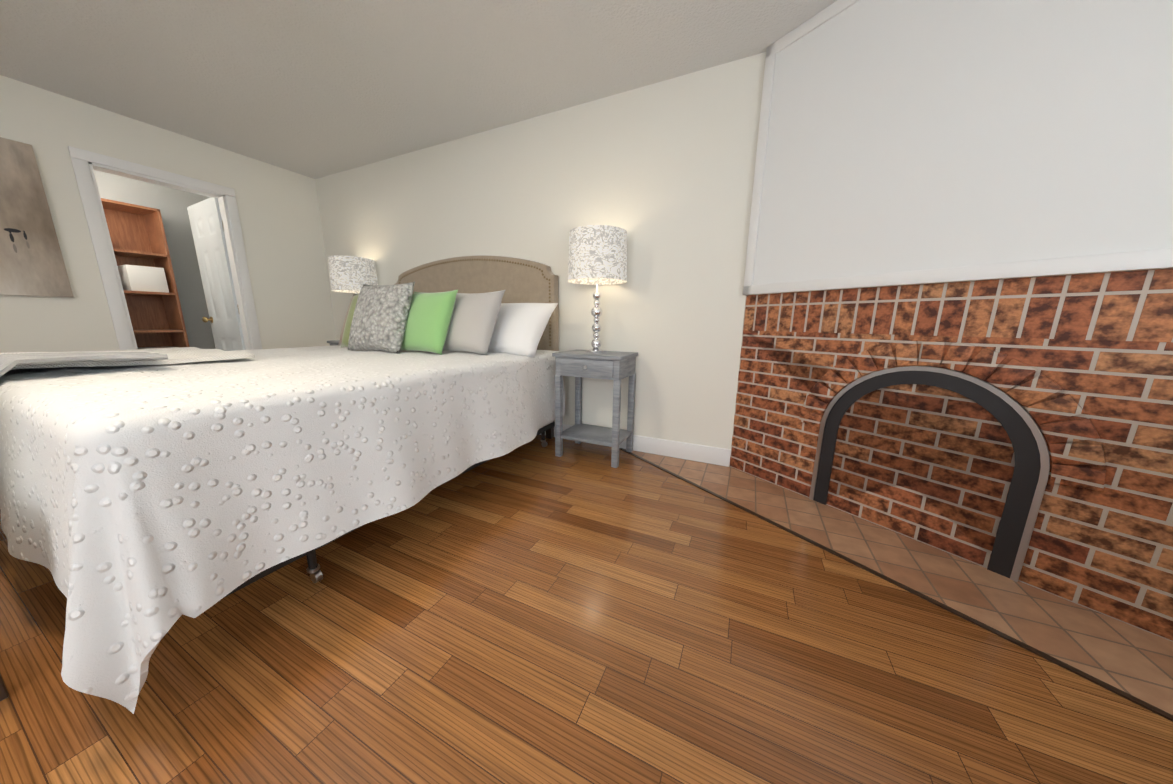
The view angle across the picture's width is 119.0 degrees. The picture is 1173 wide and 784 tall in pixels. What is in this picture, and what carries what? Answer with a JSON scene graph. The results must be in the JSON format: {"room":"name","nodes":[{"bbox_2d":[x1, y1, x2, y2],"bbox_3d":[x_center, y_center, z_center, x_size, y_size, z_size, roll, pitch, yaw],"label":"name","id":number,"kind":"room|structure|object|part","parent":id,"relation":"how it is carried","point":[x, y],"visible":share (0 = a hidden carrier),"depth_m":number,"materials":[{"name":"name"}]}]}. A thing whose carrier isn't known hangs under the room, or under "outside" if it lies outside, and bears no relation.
{"room":"bedroom","nodes":[
{"label":"bedroom","id":0,"kind":"room"},
{"bbox_2d":[94,170,215,348],"bbox_3d":[-4.603,-1.053,3.676,0.100,2.440,1.930,6,13,25],"label":"wall","id":1,"kind":"structure","parent":0,"point":[172,204],"depth_m":3.77,"materials":[{"name":"white paint"}]},
{"bbox_2d":[0,75,335,351],"bbox_3d":[-3.859,-0.735,2.146,0.120,2.440,4.120,6,13,25],"label":"wall","id":2,"kind":"structure","parent":0,"point":[279,218],"depth_m":2.64,"materials":[{"name":"white paint"}]},
{"bbox_2d":[0,137,73,296],"bbox_3d":[-3.774,-1.084,2.059,0.036,0.960,0.660,6,13,25],"label":"painting","id":3,"kind":"object","parent":2,"relation":"attached to","point":[32,263],"visible":1,"depth_m":2.26,"materials":[{"name":"fabric"}]},
{"bbox_2d":[187,197,245,350],"bbox_3d":[-3.651,-0.808,3.498,0.725,2.035,0.178,6,13,25],"label":"closet door","id":4,"kind":"structure","parent":2,"relation":"in","point":[206,222],"depth_m":3.39,"materials":[{"name":"painted wood"},{"name":"brass"}]},
{"bbox_2d":[68,146,730,466],"bbox_3d":[-2.221,-0.243,0.610,4.465,2.120,5.620,6,13,25],"label":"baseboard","id":5,"kind":"structure","parent":2,"relation":"attached to","point":[85,164],"depth_m":2.62,"materials":[{"name":"white wood"}]},
{"bbox_2d":[0,0,836,178],"bbox_3d":[-2.475,-1.672,0.450,8.420,0.100,5.860,6,13,25],"label":"ceiling","id":6,"kind":"structure","parent":0,"point":[314,89],"depth_m":1.99,"materials":[{"name":"white paint"}]},
{"bbox_2d":[315,52,765,449],"bbox_3d":[-1.263,-0.930,3.248,8.420,2.440,0.120,6,13,25],"label":"wall","id":7,"kind":"structure","parent":0,"point":[661,173],"depth_m":2.45,"materials":[{"name":"white paint"}]},
{"bbox_2d":[0,434,1172,783],"bbox_3d":[-1.525,0.918,0.504,6.020,0.100,5.620,6,13,25],"label":"floor","id":8,"kind":"structure","parent":0,"point":[534,610],"depth_m":0.97,"materials":[{"name":"brown wood"}]},
{"bbox_2d":[0,674,8,700],"bbox_3d":[-2.100,0.332,0.876,1.240,0.891,0.455,6,13,25],"label":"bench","id":9,"kind":"object","parent":8,"relation":"on","point":[4,693],"visible":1,"depth_m":0.88,"materials":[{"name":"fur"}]},
{"bbox_2d":[0,255,564,713],"bbox_3d":[-1.611,-0.197,1.961,2.273,1.507,2.693,6,13,25],"label":"bed","id":10,"kind":"object","parent":8,"relation":"on","point":[148,497],"visible":0.96,"depth_m":1.09,"materials":[{"name":"white fabric"}]},
{"bbox_2d":[397,289,458,354],"bbox_3d":[-1.111,-0.493,2.405,0.468,0.426,0.222,6,13,25],"label":"pillow","id":11,"kind":"object","parent":10,"relation":"on","point":[427,322],"depth_m":2.34,"materials":[{"name":"green fabric"}]},
{"bbox_2d":[435,289,505,355],"bbox_3d":[-0.811,-0.486,2.386,0.537,0.420,0.255,6,13,25],"label":"pillow","id":12,"kind":"object","parent":10,"relation":"on","point":[473,325],"depth_m":2.30,"materials":[{"name":"grey fabric"}]},
{"bbox_3d":[-1.053,-0.426,3.120,1.800,1.507,0.080,6,13,25],"label":"headboard","id":13,"kind":"part","parent":10,"relation":"part of","materials":[{"name":"fabric"}]},
{"bbox_2d":[457,302,558,357],"bbox_3d":[-0.581,-0.461,2.505,0.738,0.363,0.342,6,13,25],"label":"pillow","id":14,"kind":"object","parent":10,"relation":"on","point":[519,328],"depth_m":2.35,"materials":[{"name":"white fabric"}]},
{"bbox_2d":[327,340,339,345],"bbox_3d":[-2.313,-0.154,3.603,0.504,0.756,0.369,6,13,25],"label":"nightstand","id":15,"kind":"object","parent":8,"relation":"on","point":[333,342],"visible":0.15,"depth_m":3.45,"materials":[{"name":"grey wood"}]},
{"bbox_2d":[328,255,377,293],"bbox_3d":[-2.297,-0.925,3.454,0.400,0.814,0.400,6,13,25],"label":"lamp","id":16,"kind":"object","parent":15,"relation":"on","point":[351,274],"visible":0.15,"depth_m":3.25,"materials":[{"name":"white fabric"}]},
{"bbox_2d":[552,349,637,467],"bbox_3d":[0.065,0.093,2.508,0.504,0.756,0.369,6,13,25],"label":"nightstand","id":17,"kind":"object","parent":8,"relation":"on","point":[615,366],"visible":1,"depth_m":2.39,"materials":[{"name":"grey wood"}]},
{"bbox_2d":[568,225,626,352],"bbox_3d":[0.072,-0.678,2.362,0.400,0.814,0.400,6,13,25],"label":"lamp","id":18,"kind":"object","parent":17,"relation":"on","point":[597,255],"visible":1,"depth_m":2.17,"materials":[{"name":"white fabric"}]},
{"bbox_3d":[0.075,-0.914,2.315,0.400,0.334,0.400,6,13,25],"label":"lamp shade","id":19,"kind":"part","parent":18,"relation":"part of","materials":[{"name":"white fabric"}]},
{"bbox_2d":[619,448,1172,721],"bbox_3d":[1.189,0.657,1.674,0.431,0.006,2.766,-7,14,-32],"label":"hearth","id":20,"kind":"object","parent":8,"relation":"on","point":[1133,664],"visible":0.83,"depth_m":1.27,"materials":[{"name":"tile"}]},
{"bbox_2d":[729,0,1172,641],"bbox_3d":[1.827,-0.562,1.593,0.867,2.440,1.840,-7,14,-32],"label":"fireplace","id":21,"kind":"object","parent":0,"point":[957,322],"depth_m":1.34,"materials":[{"name":"brick"}]},
{"bbox_3d":[-5.252,0.516,2.286,2.280,0.104,5.740,6,13,25],"label":"floor","id":22,"kind":"structure","parent":0,"visible":0},
{"bbox_2d":[101,198,189,348],"bbox_3d":[-4.558,-0.737,3.221,0.380,2.002,0.970,6,13,25],"label":"closet shelves","id":23,"kind":"object","parent":22,"relation":"on","point":[141,251],"visible":0.17,"depth_m":3.48,"materials":[{"name":"brown wood"}]}
]}

